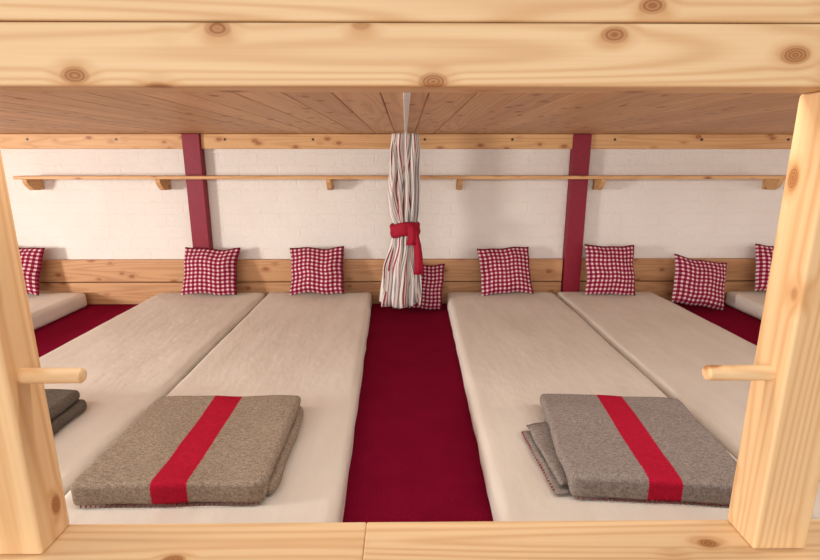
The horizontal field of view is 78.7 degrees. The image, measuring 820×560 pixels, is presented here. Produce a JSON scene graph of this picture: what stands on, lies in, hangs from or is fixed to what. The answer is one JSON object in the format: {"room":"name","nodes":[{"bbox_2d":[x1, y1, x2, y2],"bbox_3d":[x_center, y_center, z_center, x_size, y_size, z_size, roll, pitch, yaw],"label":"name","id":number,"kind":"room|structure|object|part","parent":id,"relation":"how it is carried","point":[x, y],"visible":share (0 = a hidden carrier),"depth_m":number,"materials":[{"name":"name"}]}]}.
{"room":"hostel dormitory","nodes":[
{"label":"hostel dormitory","id":0,"kind":"room"},
{"bbox_2d":[0,133,790,258],"bbox_3d":[-0.034,-0.958,3.241,8.400,2.950,0.150,0,14,-1],"label":"wall","id":1,"kind":"structure","parent":0,"point":[69,218],"depth_m":3.28,"materials":[{"name":"paint"}]},
{"bbox_2d":[0,134,182,148],"bbox_3d":[-2.525,-0.869,3.136,2.215,0.090,0.045,0,14,-1],"label":"trim","id":2,"kind":"structure","parent":1,"relation":"attached to","point":[7,141],"depth_m":3.12,"materials":[{"name":"brown wood"}]},
{"bbox_2d":[181,134,212,248],"bbox_3d":[-1.362,-0.375,3.255,0.110,1.107,0.067,0,14,-1],"label":"wall post","id":3,"kind":"object","parent":1,"relation":"attached to","point":[193,153],"visible":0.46,"depth_m":3.18,"materials":[{"name":"paint"}]},
{"bbox_2d":[200,134,390,148],"bbox_3d":[-0.685,-0.873,3.154,1.245,0.090,0.045,0,14,-1],"label":"trim","id":4,"kind":"structure","parent":1,"relation":"attached to","point":[208,141],"depth_m":3.13,"materials":[{"name":"brown wood"}]},
{"bbox_2d":[13,175,785,189],"bbox_3d":[-0.027,-0.613,3.153,4.770,0.090,0.179,0,14,-1],"label":"wall shelf","id":5,"kind":"object","parent":1,"relation":"attached to","point":[770,182],"visible":0.84,"depth_m":3.07,"materials":[{"name":"brown wood"}]},
{"bbox_2d":[39,258,761,303],"bbox_3d":[-0.033,0.009,3.374,7.200,0.304,0.038,0,14,-1],"label":"headboard","id":6,"kind":"object","parent":1,"relation":"attached to","point":[102,281],"visible":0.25,"depth_m":3.35,"materials":[{"name":"brown wood"}]},
{"bbox_2d":[419,134,572,148],"bbox_3d":[0.485,-0.876,3.165,1.085,0.090,0.045,0,14,-1],"label":"trim","id":7,"kind":"structure","parent":1,"relation":"attached to","point":[433,141],"depth_m":3.14,"materials":[{"name":"brown wood"}]},
{"bbox_2d":[561,134,591,291],"bbox_3d":[1.081,-0.380,3.278,0.110,1.107,0.067,0,14,-1],"label":"wall post","id":8,"kind":"object","parent":1,"relation":"attached to","point":[579,161],"visible":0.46,"depth_m":3.24,"materials":[{"name":"paint"}]},
{"bbox_2d":[591,134,792,148],"bbox_3d":[1.813,-0.879,3.178,1.348,0.090,0.045,0,14,-1],"label":"trim","id":9,"kind":"structure","parent":1,"relation":"attached to","point":[599,141],"depth_m":3.16,"materials":[{"name":"brown wood"}]},
{"bbox_3d":[0.008,1.487,-0.517,8.400,0.050,8.300,0,14,-1],"label":"floor","id":10,"kind":"structure","parent":0,"visible":0},
{"bbox_2d":[0,0,819,559],"bbox_3d":[-0.020,-0.002,2.045,7.200,1.650,2.618,0,14,-1],"label":"bunk bed","id":11,"kind":"object","parent":10,"relation":"on","point":[67,66],"visible":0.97,"depth_m":0.81,"materials":[{"name":"brown wood"}]},
{"bbox_3d":[-0.706,0.099,0.830,0.113,0.780,0.078,0,13,-1],"label":"post","id":12,"kind":"part","parent":11,"relation":"part of","materials":[{"name":"brown wood"}]},
{"bbox_3d":[-1.845,0.630,0.910,3.524,0.290,0.152,0,13,-1],"label":"rail","id":13,"kind":"part","parent":11,"relation":"part of","materials":[{"name":"brown wood"}]},
{"bbox_2d":[34,303,760,523],"bbox_3d":[-0.021,0.450,2.236,7.200,0.020,2.459,0,14,-1],"label":"carpet","id":14,"kind":"object","parent":11,"relation":"on","point":[415,457],"visible":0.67,"depth_m":1.90,"materials":[{"name":"red carpet"}]},
{"bbox_2d":[27,293,86,329],"bbox_3d":[-2.486,0.386,2.237,0.728,0.103,2.220,0,14,-1],"label":"mattress","id":15,"kind":"object","parent":14,"relation":"on","point":[45,308],"visible":0.61,"depth_m":3.08,"materials":[{"name":"fabric"}]},
{"bbox_2d":[19,248,44,295],"bbox_3d":[-2.522,-0.065,3.191,0.346,0.314,0.155,1,14,2],"label":"checkered pillow","id":16,"kind":"object","parent":15,"relation":"on","point":[31,258],"visible":0.34,"depth_m":3.17,"materials":[{"name":"red fabric"}]},
{"bbox_2d":[39,292,264,495],"bbox_3d":[-1.305,0.383,2.249,0.736,0.103,2.220,0,14,-1],"label":"mattress","id":17,"kind":"object","parent":14,"relation":"on","point":[137,357],"visible":0.64,"depth_m":2.21,"materials":[{"name":"fabric"}]},
{"bbox_2d":[45,389,86,434],"bbox_3d":[-1.344,0.457,1.535,0.470,0.082,0.428,0,14,-1],"label":"folded blanket","id":18,"kind":"object","parent":17,"relation":"on","point":[64,405],"visible":0.36,"depth_m":1.65,"materials":[{"name":"fabric"}]},
{"bbox_2d":[181,247,240,294],"bbox_3d":[-1.277,-0.058,3.209,0.359,0.298,0.150,0,14,1],"label":"checkered pillow","id":19,"kind":"object","parent":17,"relation":"on","point":[206,270],"visible":1,"depth_m":3.17,"materials":[{"name":"red fabric"}]},
{"bbox_2d":[65,292,371,523],"bbox_3d":[-0.557,0.382,2.256,0.745,0.102,2.220,0,14,-1],"label":"mattress","id":20,"kind":"object","parent":14,"relation":"on","point":[311,347],"visible":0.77,"depth_m":1.92,"materials":[{"name":"fabric"}]},
{"bbox_2d":[70,395,302,507],"bbox_3d":[-0.601,0.477,1.476,0.509,0.071,0.487,0,14,-2],"label":"folded blanket","id":21,"kind":"object","parent":20,"relation":"on","point":[180,449],"visible":1,"depth_m":1.37,"materials":[{"name":"brown fabric"}]},
{"bbox_2d":[289,246,344,295],"bbox_3d":[-0.598,-0.060,3.213,0.366,0.304,0.151,1,14,2],"label":"checkered pillow","id":22,"kind":"object","parent":20,"relation":"on","point":[315,270],"visible":1,"depth_m":3.17,"materials":[{"name":"red fabric"}]},
{"bbox_2d":[392,264,444,309],"bbox_3d":[0.056,0.038,3.226,0.331,0.296,0.145,1,14,5],"label":"checkered pillow","id":23,"kind":"object","parent":14,"relation":"on","point":[432,278],"visible":0.49,"depth_m":3.20,"materials":[{"name":"red fabric"}]},
{"bbox_2d":[447,292,736,520],"bbox_3d":[0.590,0.379,2.267,0.765,0.103,2.220,0,14,-1],"label":"mattress","id":24,"kind":"object","parent":14,"relation":"on","point":[513,349],"visible":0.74,"depth_m":1.96,"materials":[{"name":"fabric"}]},
{"bbox_2d":[477,247,533,295],"bbox_3d":[0.614,-0.057,3.224,0.349,0.301,0.153,-2,14,-8],"label":"checkered pillow","id":25,"kind":"object","parent":24,"relation":"on","point":[504,270],"visible":1,"depth_m":3.19,"materials":[{"name":"red fabric"}]},
{"bbox_2d":[521,394,736,506],"bbox_3d":[0.628,0.476,1.487,0.567,0.072,0.487,1,14,4],"label":"folded blanket","id":26,"kind":"object","parent":24,"relation":"on","point":[604,446],"visible":0.96,"depth_m":1.39,"materials":[{"name":"grey fabric"}]},
{"bbox_2d":[556,292,819,518],"bbox_3d":[1.331,0.378,2.274,0.711,0.102,2.220,0,14,-1],"label":"mattress","id":27,"kind":"object","parent":14,"relation":"on","point":[669,344],"visible":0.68,"depth_m":2.32,"materials":[{"name":"fabric"}]},
{"bbox_2d":[585,244,635,295],"bbox_3d":[1.281,-0.066,3.204,0.322,0.315,0.152,1,14,4],"label":"checkered pillow","id":28,"kind":"object","parent":27,"relation":"on","point":[610,270],"visible":1,"depth_m":3.17,"materials":[{"name":"red fabric"}]},
{"bbox_2d":[671,253,726,310],"bbox_3d":[1.869,0.014,3.226,0.404,0.355,0.159,-1,14,-3],"label":"checkered pillow","id":29,"kind":"object","parent":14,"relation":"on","point":[696,282],"visible":1,"depth_m":3.19,"materials":[{"name":"red fabric"}]},
{"bbox_2d":[725,291,765,319],"bbox_3d":[2.479,0.375,2.285,0.718,0.102,2.220,0,14,-1],"label":"mattress","id":30,"kind":"object","parent":14,"relation":"on","point":[751,303],"visible":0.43,"depth_m":3.19,"materials":[{"name":"fabric"}]},
{"bbox_2d":[755,244,773,290],"bbox_3d":[2.402,-0.073,3.241,0.359,0.312,0.149,1,14,3],"label":"checkered pillow","id":31,"kind":"object","parent":30,"relation":"on","point":[763,253],"visible":0.26,"depth_m":3.22,"materials":[{"name":"red fabric"}]},
{"bbox_2d":[379,132,422,308],"bbox_3d":[-0.056,-0.327,2.916,0.267,1.022,0.175,0,14,-1],"label":"curtain","id":32,"kind":"object","parent":11,"relation":"hanging from","point":[401,286],"visible":1,"depth_m":2.90,"materials":[{"name":"white fabric"}]},
{"bbox_2d":[403,93,409,132],"bbox_3d":[-0.015,-0.626,1.948,0.016,0.011,2.420,0,14,-1],"label":"rail","id":33,"kind":"object","parent":11,"relation":"attached to","point":[406,95],"depth_m":1.51,"materials":[{"name":"white metal"}]},
{"bbox_3d":[-0.008,-0.443,0.694,7.200,0.164,0.043,0,13,-1],"label":"guard rail","id":34,"kind":"part","parent":11,"relation":"part of","materials":[{"name":"brown wood"}]},
{"bbox_3d":[1.754,0.622,0.945,3.676,0.290,0.152,0,13,-1],"label":"rail","id":35,"kind":"part","parent":11,"relation":"part of","materials":[{"name":"brown wood"}]},
{"bbox_3d":[0.662,0.095,0.843,0.096,0.780,0.078,0,13,-1],"label":"post","id":36,"kind":"part","parent":11,"relation":"part of","materials":[{"name":"brown wood"}]}
]}

